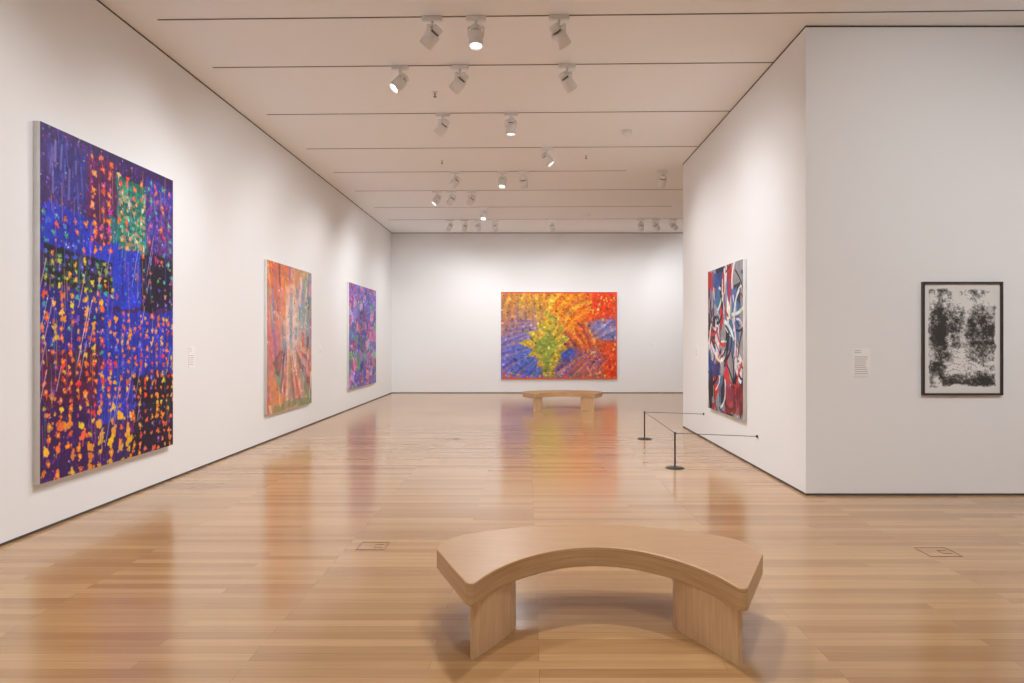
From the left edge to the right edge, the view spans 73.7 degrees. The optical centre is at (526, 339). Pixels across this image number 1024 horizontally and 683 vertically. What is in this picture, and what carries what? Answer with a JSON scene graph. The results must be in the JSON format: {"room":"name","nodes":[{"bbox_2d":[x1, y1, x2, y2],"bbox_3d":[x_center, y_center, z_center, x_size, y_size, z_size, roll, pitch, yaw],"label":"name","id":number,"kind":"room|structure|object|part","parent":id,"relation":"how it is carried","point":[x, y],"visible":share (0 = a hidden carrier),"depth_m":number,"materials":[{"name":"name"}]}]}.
{"room":"museum","nodes":[
{"label":"museum","id":0,"kind":"room"},
{"bbox_2d":[0,0,391,543],"bbox_3d":[-4.180,-0.818,8.300,0.200,4.835,24.600,0,0,0],"label":"wall","id":1,"kind":"structure","parent":0,"point":[241,200],"depth_m":8.16,"materials":[{"name":"paint"}]},
{"bbox_2d":[33,121,172,483],"bbox_3d":[-4.049,-0.309,6.697,0.058,3.000,2.118,0,0,0],"label":"abstract painting","id":2,"kind":"object","parent":1,"relation":"attached to","point":[103,220],"visible":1,"depth_m":6.39,"materials":[{"name":"paint"}]},
{"bbox_2d":[188,346,194,367],"bbox_3d":[-4.077,0.207,8.306,0.007,0.260,0.150,0,0,0],"label":"wall label","id":3,"kind":"object","parent":1,"relation":"attached to","point":[191,349],"visible":1,"depth_m":8.29,"materials":[{"name":"white paper"}]},
{"bbox_2d":[0,392,391,546],"bbox_3d":[-4.079,1.589,8.300,0.003,0.022,24.600,0,0,0],"label":"baseboard","id":4,"kind":"structure","parent":1,"relation":"attached to","point":[171,478],"depth_m":7.24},
{"bbox_2d":[97,0,391,232],"bbox_3d":[-4.078,-3.227,8.300,0.004,0.016,24.600,0,0,0],"label":"trim","id":5,"kind":"structure","parent":1,"relation":"attached to","point":[97,0],"depth_m":8.74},
{"bbox_2d":[264,259,310,415],"bbox_3d":[-4.054,-0.039,11.680,0.048,2.420,2.186,0,0,0],"label":"abstract painting","id":6,"kind":"object","parent":1,"relation":"attached to","point":[287,289],"visible":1,"depth_m":11.44,"materials":[{"name":"paint"}]},
{"bbox_2d":[347,282,375,389],"bbox_3d":[-4.054,-0.091,16.846,0.048,2.440,2.765,0,0,0],"label":"abstract painting","id":7,"kind":"object","parent":1,"relation":"attached to","point":[361,301],"visible":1,"depth_m":16.53,"materials":[{"name":"paint"}]},
{"bbox_2d":[0,393,1023,682],"bbox_3d":[2.960,1.700,8.300,14.480,0.200,25.000,0,0,0],"label":"floor","id":8,"kind":"structure","parent":0,"point":[246,566],"depth_m":4.76,"materials":[{"name":"brown wood"}]},
{"bbox_2d":[356,542,389,549],"bbox_3d":[-1.196,1.599,5.305,0.220,0.002,0.200,0,0,0],"label":"outlet box","id":9,"kind":"object","parent":8,"relation":"on","point":[361,542],"visible":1,"depth_m":5.21,"materials":[{"name":"brown metal"}]},
{"bbox_2d":[522,390,601,410],"bbox_3d":[0.820,1.400,15.780,1.850,0.400,1.100,0,0,0],"label":"bench","id":10,"kind":"object","parent":8,"relation":"on","point":[587,397],"visible":1,"depth_m":15.61,"materials":[{"name":"brown wood"}]},
{"bbox_3d":[0.247,1.456,15.643,0.220,0.289,0.715,0,0,0],"label":"leg","id":11,"kind":"part","parent":10,"relation":"part of","materials":[{"name":"brown wood"}]},
{"bbox_3d":[0.820,1.256,15.780,1.850,0.112,1.100,0,0,0],"label":"seat","id":12,"kind":"part","parent":10,"relation":"part of","materials":[{"name":"brown wood"}]},
{"bbox_3d":[1.381,1.456,15.648,0.284,0.289,0.725,0,0,0],"label":"leg","id":13,"kind":"part","parent":10,"relation":"part of","materials":[{"name":"brown wood"}]},
{"bbox_2d":[437,525,762,665],"bbox_3d":[0.402,1.400,3.881,1.850,0.400,1.100,0,0,3],"label":"bench","id":14,"kind":"object","parent":8,"relation":"on","point":[715,578],"visible":1,"depth_m":3.75,"materials":[{"name":"brown wood"}]},
{"bbox_3d":[-0.178,1.456,3.773,0.220,0.289,0.715,0,0,3],"label":"leg","id":15,"kind":"part","parent":14,"relation":"part of","materials":[{"name":"brown wood"}]},
{"bbox_3d":[0.402,1.256,3.881,1.850,0.112,1.100,0,0,3],"label":"seat","id":16,"kind":"part","parent":14,"relation":"part of","materials":[{"name":"brown wood"}]},
{"bbox_3d":[0.955,1.456,3.719,0.284,0.289,0.725,0,0,3],"label":"leg","id":17,"kind":"part","parent":14,"relation":"part of","materials":[{"name":"brown wood"}]},
{"bbox_2d":[637,411,651,439],"bbox_3d":[1.900,1.375,11.040,0.230,0.450,0.230,0,0,0],"label":"stanchion","id":18,"kind":"object","parent":8,"relation":"on","point":[644,437],"visible":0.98,"depth_m":11.03,"materials":[{"name":"metal"}]},
{"bbox_2d":[645,412,755,436],"bbox_3d":[2.353,1.183,9.785,1.014,0.044,2.579,0,0,0],"label":"cord","id":19,"kind":"object","parent":18,"relation":"attached to","point":[645,412],"visible":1,"depth_m":8.54,"materials":[{"name":"black fabric"}]},
{"bbox_2d":[666,432,683,469],"bbox_3d":[1.850,1.375,8.540,0.230,0.450,0.230,0,0,0],"label":"stanchion","id":20,"kind":"object","parent":8,"relation":"on","point":[673,467],"visible":1,"depth_m":8.53,"materials":[{"name":"metal"}]},
{"bbox_2d":[914,547,962,556],"bbox_3d":[3.102,1.599,5.155,0.240,0.002,0.220,0,0,0],"label":"outlet box","id":21,"kind":"object","parent":8,"relation":"on","point":[914,547],"visible":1,"depth_m":5.12,"materials":[{"name":"brown metal"}]},
{"bbox_2d":[392,233,682,391],"bbox_3d":[2.960,-0.818,20.700,14.480,4.835,0.200,0,0,0],"label":"wall","id":22,"kind":"structure","parent":0,"point":[447,288],"depth_m":20.60,"materials":[{"name":"paint"}]},
{"bbox_2d":[392,392,682,392],"bbox_3d":[2.962,1.589,20.599,14.077,0.022,0.003,0,0,0],"label":"baseboard","id":23,"kind":"structure","parent":22,"relation":"attached to","point":[392,392],"depth_m":20.60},
{"bbox_2d":[501,292,616,378],"bbox_3d":[0.963,-0.135,20.574,3.490,2.618,0.048,0,0,0],"label":"abstract painting","id":24,"kind":"object","parent":22,"relation":"attached to","point":[545,335],"visible":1,"depth_m":20.55,"materials":[{"name":"paint"}]},
{"bbox_2d":[99,0,1023,232],"bbox_3d":[2.960,-3.335,8.300,14.480,0.200,25.000,0,0,0],"label":"ceiling","id":25,"kind":"structure","parent":0,"point":[615,165],"depth_m":8.65,"materials":[{"name":"paint"}]},
{"bbox_2d":[389,65,408,93],"bbox_3d":[-1.509,-3.066,8.052,0.241,0.330,0.164,0,0,-29],"label":"track light","id":26,"kind":"object","parent":25,"relation":"hanging from","point":[400,81],"visible":1,"depth_m":8.04,"materials":[{"name":"white metal"}]},
{"bbox_2d":[420,16,442,50],"bbox_3d":[-0.961,-3.066,6.843,0.238,0.330,0.180,0,0,0],"label":"track light","id":27,"kind":"object","parent":25,"relation":"hanging from","point":[430,38],"visible":1,"depth_m":6.79,"materials":[{"name":"white metal"}]},
{"bbox_2d":[334,171,532,172],"bbox_3d":[-0.915,-3.233,13.114,5.632,0.003,0.020,0,0,1],"label":"trim","id":28,"kind":"structure","parent":25,"relation":"attached to","point":[459,171],"depth_m":13.11,"materials":[{"name":"black metal"}]},
{"bbox_2d":[431,191,441,205],"bbox_3d":[-1.961,-3.065,14.778,0.224,0.332,0.179,0,0,0],"label":"track light","id":29,"kind":"object","parent":25,"relation":"hanging from","point":[436,200],"visible":1,"depth_m":14.76,"materials":[{"name":"white metal"}]},
{"bbox_2d":[434,113,449,136],"bbox_3d":[-1.209,-3.067,9.746,0.246,0.328,0.164,0,0,33],"label":"track light","id":30,"kind":"object","parent":25,"relation":"hanging from","point":[442,127],"visible":1,"depth_m":9.71,"materials":[{"name":"white metal"}]},
{"bbox_2d":[446,220,453,231],"bbox_3d":[-2.081,-3.065,18.341,0.223,0.333,0.168,0,0,0],"label":"track light","id":31,"kind":"object","parent":25,"relation":"hanging from","point":[449,227],"visible":1,"depth_m":18.29,"materials":[{"name":"white metal"}]},
{"bbox_2d":[446,190,455,205],"bbox_3d":[-1.641,-3.066,14.791,0.230,0.331,0.182,0,0,0],"label":"track light","id":32,"kind":"object","parent":25,"relation":"hanging from","point":[451,200],"visible":1,"depth_m":14.74,"materials":[{"name":"white metal"}]},
{"bbox_2d":[449,172,460,188],"bbox_3d":[-1.391,-3.065,13.124,0.237,0.331,0.165,0,0,0],"label":"track light","id":33,"kind":"object","parent":25,"relation":"hanging from","point":[454,182],"visible":1,"depth_m":13.08,"materials":[{"name":"white metal"}]},
{"bbox_2d":[449,65,468,93],"bbox_3d":[-0.799,-3.068,8.046,0.249,0.326,0.164,0,0,31],"label":"track light","id":34,"kind":"object","parent":25,"relation":"hanging from","point":[458,83],"visible":1,"depth_m":8.01,"materials":[{"name":"white metal"}]},
{"bbox_2d":[461,219,468,231],"bbox_3d":[-1.673,-3.065,18.346,0.217,0.332,0.179,0,0,33],"label":"track light","id":35,"kind":"object","parent":25,"relation":"hanging from","point":[465,225],"visible":1,"depth_m":18.30,"materials":[{"name":"white metal"}]},
{"bbox_2d":[440,219,500,219],"bbox_3d":[1.135,-3.233,18.267,9.733,0.003,0.020,0,0,1],"label":"trim","id":36,"kind":"structure","parent":25,"relation":"attached to","point":[440,219],"depth_m":18.33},
{"bbox_2d":[466,190,475,205],"bbox_3d":[-1.207,-3.069,14.777,0.250,0.324,0.166,0,0,42],"label":"track light","id":37,"kind":"object","parent":25,"relation":"hanging from","point":[471,199],"visible":1,"depth_m":14.75,"materials":[{"name":"white metal"}]},
{"bbox_2d":[466,16,485,50],"bbox_3d":[-0.510,-3.070,6.825,0.174,0.323,0.172,0,0,45],"label":"track light","id":38,"kind":"object","parent":25,"relation":"hanging from","point":[475,36],"visible":1,"depth_m":6.80,"materials":[{"name":"white metal"}]},
{"bbox_2d":[474,219,481,231],"bbox_3d":[-1.319,-3.065,18.339,0.203,0.333,0.187,0,0,-41],"label":"track light","id":39,"kind":"object","parent":25,"relation":"hanging from","point":[477,226],"visible":1,"depth_m":18.30,"materials":[{"name":"white metal"}]},
{"bbox_2d":[480,207,487,220],"bbox_3d":[-1.049,-3.065,16.604,0.199,0.332,0.177,0,0,-37],"label":"track light","id":40,"kind":"object","parent":25,"relation":"hanging from","point":[483,214],"visible":1,"depth_m":16.59,"materials":[{"name":"white metal"}]},
{"bbox_2d":[213,62,772,67],"bbox_3d":[-0.430,-3.233,8.033,6.602,0.003,0.020,0,0,1],"label":"trim","id":41,"kind":"structure","parent":25,"relation":"attached to","point":[720,62],"depth_m":8.02,"materials":[{"name":"black metal"}]},
{"bbox_2d":[267,111,721,114],"bbox_3d":[-0.430,-3.233,9.723,6.602,0.003,0.020,0,0,1],"label":"trim","id":42,"kind":"structure","parent":25,"relation":"attached to","point":[632,111],"depth_m":9.70,"materials":[{"name":"black metal"}]},
{"bbox_2d":[491,219,498,231],"bbox_3d":[-0.857,-3.065,18.328,0.215,0.333,0.179,0,0,-34],"label":"track light","id":43,"kind":"object","parent":25,"relation":"hanging from","point":[494,226],"visible":1,"depth_m":18.28,"materials":[{"name":"white metal"}]},
{"bbox_2d":[497,171,507,188],"bbox_3d":[-0.467,-3.067,13.096,0.193,0.329,0.169,0,0,-35],"label":"track light","id":44,"kind":"object","parent":25,"relation":"hanging from","point":[502,182],"visible":1,"depth_m":13.08,"materials":[{"name":"white metal"}]},
{"bbox_2d":[504,112,517,135],"bbox_3d":[-0.230,-3.074,9.717,0.200,0.314,0.148,0,0,0],"label":"track light","id":45,"kind":"object","parent":25,"relation":"hanging from","point":[511,127],"visible":1,"depth_m":9.68,"materials":[{"name":"white metal"}]},
{"bbox_2d":[374,206,650,207],"bbox_3d":[-0.115,-3.233,16.596,7.232,0.003,0.020,0,0,1],"label":"trim","id":46,"kind":"structure","parent":25,"relation":"attached to","point":[586,206],"depth_m":16.55,"materials":[{"name":"black metal"}]},
{"bbox_2d":[332,146,698,148],"bbox_3d":[-0.430,-3.233,11.483,6.602,0.003,0.020,0,0,1],"label":"trim","id":47,"kind":"structure","parent":25,"relation":"attached to","point":[645,146],"depth_m":11.47,"materials":[{"name":"black metal"}]},
{"bbox_2d":[519,171,528,188],"bbox_3d":[-0.060,-3.066,13.105,0.200,0.330,0.239,0,0,0],"label":"track light","id":48,"kind":"object","parent":25,"relation":"hanging from","point":[523,182],"visible":1,"depth_m":13.07,"materials":[{"name":"white metal"}]},
{"bbox_2d":[541,147,554,166],"bbox_3d":[0.351,-3.065,11.463,0.234,0.332,0.170,0,0,0],"label":"track light","id":49,"kind":"object","parent":25,"relation":"hanging from","point":[546,157],"visible":1,"depth_m":11.43,"materials":[{"name":"white metal"}]},
{"bbox_2d":[548,219,555,231],"bbox_3d":[0.673,-3.065,18.293,0.216,0.333,0.179,0,0,-33],"label":"track light","id":50,"kind":"object","parent":25,"relation":"hanging from","point":[551,224],"visible":1,"depth_m":18.25,"materials":[{"name":"white metal"}]},
{"bbox_2d":[433,189,682,190],"bbox_3d":[0.085,-3.233,14.741,7.632,0.003,0.020,0,0,1],"label":"trim","id":51,"kind":"structure","parent":25,"relation":"attached to","point":[634,189],"depth_m":14.77,"materials":[{"name":"black metal"}]},
{"bbox_2d":[549,15,570,49],"bbox_3d":[0.328,-3.067,6.813,0.246,0.327,0.165,0,0,-41],"label":"track light","id":52,"kind":"object","parent":25,"relation":"hanging from","point":[560,37],"visible":1,"depth_m":6.78,"materials":[{"name":"white metal"}]},
{"bbox_2d":[558,64,576,93],"bbox_3d":[0.479,-3.066,8.018,0.240,0.330,0.164,0,0,-33],"label":"track light","id":53,"kind":"object","parent":25,"relation":"hanging from","point":[567,82],"visible":1,"depth_m":7.98,"materials":[{"name":"white metal"}]},
{"bbox_2d":[157,10,1023,19],"bbox_3d":[2.985,-3.233,6.745,13.434,0.003,0.020,0,0,1],"label":"trim","id":54,"kind":"structure","parent":25,"relation":"attached to","point":[965,10],"depth_m":6.78,"materials":[{"name":"black metal"}]},
{"bbox_2d":[622,129,631,136],"bbox_3d":[1.548,-3.199,10.572,0.160,0.070,0.160,0,0,0],"label":"smoke detector","id":55,"kind":"object","parent":25,"relation":"attached to","point":[626,133],"visible":1,"depth_m":10.52,"materials":[{"name":"white plastic"}]},
{"bbox_2d":[637,219,644,230],"bbox_3d":[3.042,-3.065,18.240,0.212,0.333,0.184,0,0,-40],"label":"track light","id":56,"kind":"object","parent":25,"relation":"hanging from","point":[640,226],"visible":1,"depth_m":18.20,"materials":[{"name":"white metal"}]},
{"bbox_2d":[652,219,660,230],"bbox_3d":[3.448,-3.069,18.221,0.250,0.325,0.164,0,0,-38],"label":"track light","id":57,"kind":"object","parent":25,"relation":"hanging from","point":[656,227],"visible":1,"depth_m":18.18,"materials":[{"name":"white metal"}]},
{"bbox_2d":[657,170,667,187],"bbox_3d":[2.579,-3.065,13.050,0.208,0.333,0.189,0,0,42],"label":"track light","id":58,"kind":"object","parent":25,"relation":"hanging from","point":[662,180],"visible":1,"depth_m":13.01,"materials":[{"name":"white metal"}]},
{"bbox_2d":[669,219,677,230],"bbox_3d":[3.907,-3.073,18.209,0.256,0.316,0.164,0,0,-30],"label":"track light","id":59,"kind":"object","parent":25,"relation":"hanging from","point":[674,227],"visible":1,"depth_m":18.17,"materials":[{"name":"white metal"}]},
{"bbox_2d":[683,27,1023,492],"bbox_3d":[6.435,-0.818,9.795,7.130,4.835,5.530,0,0,0],"label":"wall","id":60,"kind":"structure","parent":0,"point":[865,166],"depth_m":7.03,"materials":[{"name":"paint"}]},
{"bbox_2d":[708,259,746,420],"bbox_3d":[2.844,-0.004,9.779,0.048,2.110,1.724,0,0,0],"label":"abstract painting","id":61,"kind":"object","parent":60,"relation":"attached to","point":[727,284],"visible":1,"depth_m":9.56,"materials":[{"name":"paint"}]},
{"bbox_2d":[683,426,805,494],"bbox_3d":[2.869,1.589,9.795,0.003,0.022,5.536,0,0,0],"label":"baseboard","id":62,"kind":"structure","parent":60,"relation":"attached to","point":[782,481],"depth_m":8.68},
{"bbox_2d":[683,26,805,163],"bbox_3d":[2.868,-3.227,9.795,0.004,0.016,5.538,0,0,0],"label":"trim","id":63,"kind":"structure","parent":60,"relation":"attached to","point":[805,26],"depth_m":8.64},
{"bbox_2d":[853,349,869,376],"bbox_3d":[3.443,0.232,7.027,0.175,0.288,0.007,0,0,0],"label":"wall label","id":64,"kind":"object","parent":60,"relation":"attached to","point":[861,357],"visible":1,"depth_m":7.03,"materials":[{"name":"white paper"}]},
{"bbox_2d":[806,493,1023,495],"bbox_3d":[6.435,1.589,7.029,7.130,0.022,0.003,0,0,0],"label":"baseboard","id":65,"kind":"structure","parent":60,"relation":"attached to","point":[807,494],"depth_m":7.03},
{"bbox_2d":[806,26,1023,26],"bbox_3d":[6.435,-3.227,7.028,7.130,0.016,0.004,0,0,0],"label":"trim","id":66,"kind":"structure","parent":60,"relation":"attached to","point":[806,26],"depth_m":7.03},
{"bbox_2d":[921,282,1002,394],"bbox_3d":[4.467,-0.015,7.011,0.823,1.163,0.035,0,0,0],"label":"framed print","id":67,"kind":"object","parent":60,"relation":"attached to","point":[962,322],"visible":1,"depth_m":7.02,"materials":[{"name":"paper"}]}
]}

